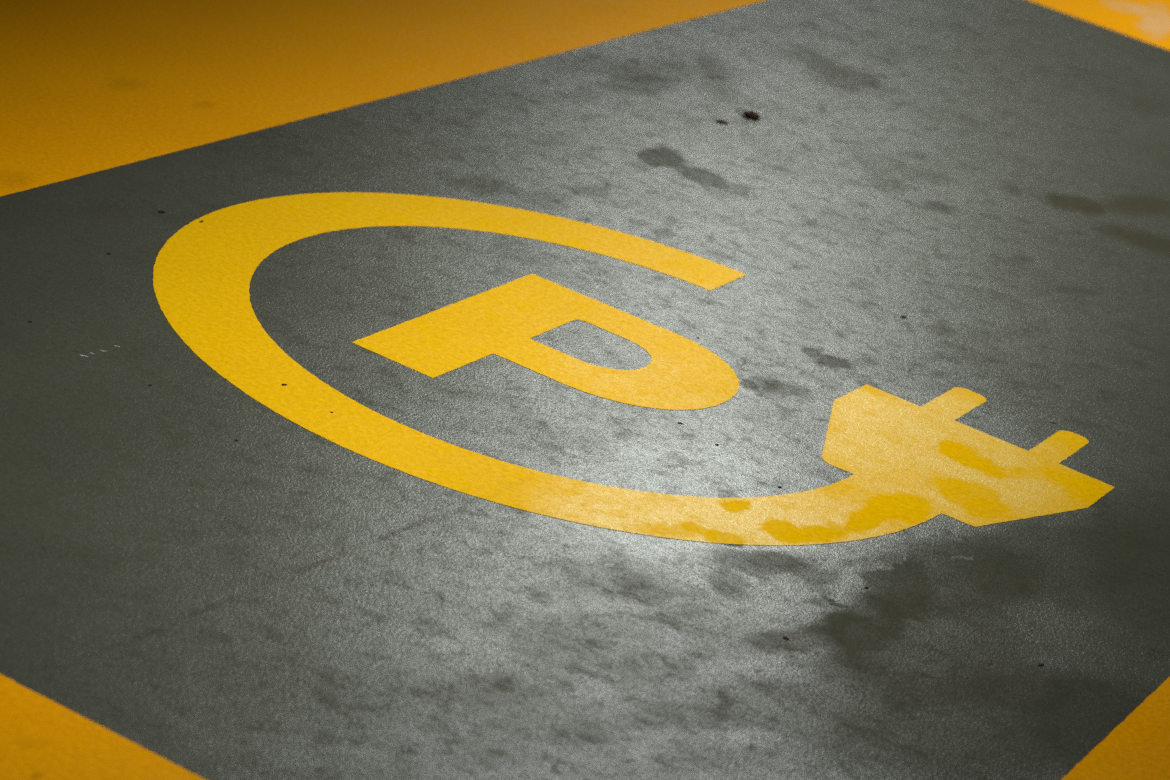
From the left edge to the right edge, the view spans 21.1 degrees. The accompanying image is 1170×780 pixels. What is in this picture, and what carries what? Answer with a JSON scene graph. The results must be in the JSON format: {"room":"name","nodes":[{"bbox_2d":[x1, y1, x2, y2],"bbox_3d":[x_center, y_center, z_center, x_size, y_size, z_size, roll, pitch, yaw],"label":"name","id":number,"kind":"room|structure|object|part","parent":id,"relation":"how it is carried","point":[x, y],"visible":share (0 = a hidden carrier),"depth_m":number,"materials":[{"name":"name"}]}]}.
{"room":"parking garage","nodes":[
{"label":"parking garage","id":0,"kind":"room"},
{"bbox_2d":[0,0,1169,779],"bbox_3d":[0.526,-0.258,5.539,7.000,0.120,10.000,23,22,22],"label":"floor","id":1,"kind":"structure","parent":0,"point":[282,600],"depth_m":4.21,"materials":[{"name":"grey concrete"}]},
{"bbox_2d":[0,674,205,779],"bbox_3d":[-0.791,0.376,2.879,1.792,0.001,0.802,23,22,22],"label":"painted stripe","id":2,"kind":"object","parent":1,"relation":"on","point":[41,738],"visible":1,"depth_m":3.12,"materials":[{"name":"orange paint"}]},
{"bbox_2d":[0,0,765,196],"bbox_3d":[-0.625,-0.680,5.685,0.802,0.001,6.217,23,22,22],"label":"painted stripe","id":3,"kind":"object","parent":1,"relation":"on","point":[87,86],"visible":1,"depth_m":5.42,"materials":[{"name":"orange paint"}]},
{"bbox_2d":[352,274,739,409],"bbox_3d":[-0.021,-0.044,4.461,0.426,0.001,0.518,23,22,22],"label":"letter","id":4,"kind":"object","parent":1,"relation":"on","point":[681,373],"visible":1,"depth_m":4.48,"materials":[{"name":"yellow paint"}]},
{"bbox_2d":[153,192,1114,545],"bbox_3d":[0.034,-0.031,4.464,1.333,0.001,1.201,23,22,22],"label":"charging symbol","id":5,"kind":"object","parent":1,"relation":"on","point":[911,464],"visible":1,"depth_m":4.34,"materials":[{"name":"yellow paint"}]},
{"bbox_2d":[715,119,728,123],"bbox_3d":[0.253,-0.496,5.792,0.020,0.003,0.020,-7,29,-44],"label":"dried leaf","id":6,"kind":"object","parent":1,"relation":"on","point":[718,120],"visible":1,"depth_m":5.79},
{"bbox_2d":[736,108,759,119],"bbox_3d":[0.308,-0.519,5.880,0.033,0.009,0.051,3,24,-28],"label":"dried leaf","id":7,"kind":"object","parent":1,"relation":"on","point":[752,114],"visible":1,"depth_m":5.88,"materials":[{"name":"brown plant"}]},
{"bbox_3d":[0.311,-0.515,5.873,0.032,0.009,0.032,8,22,-16],"label":"blade","id":8,"kind":"part","parent":7,"relation":"part of","materials":[{"name":"brown plant"}]},
{"bbox_2d":[1029,0,1169,50],"bbox_3d":[1.749,-0.783,7.519,1.792,0.001,0.802,23,22,22],"label":"painted stripe","id":9,"kind":"object","parent":1,"relation":"on","point":[1148,21],"visible":1,"depth_m":7.47,"materials":[{"name":"orange paint"}]},
{"bbox_2d":[1061,677,1169,779],"bbox_3d":[1.583,0.273,4.714,0.800,0.001,6.217,23,22,22],"label":"painted stripe","id":10,"kind":"object","parent":1,"relation":"on","point":[1138,748],"visible":1,"depth_m":3.71,"materials":[{"name":"orange paint"}]}
]}

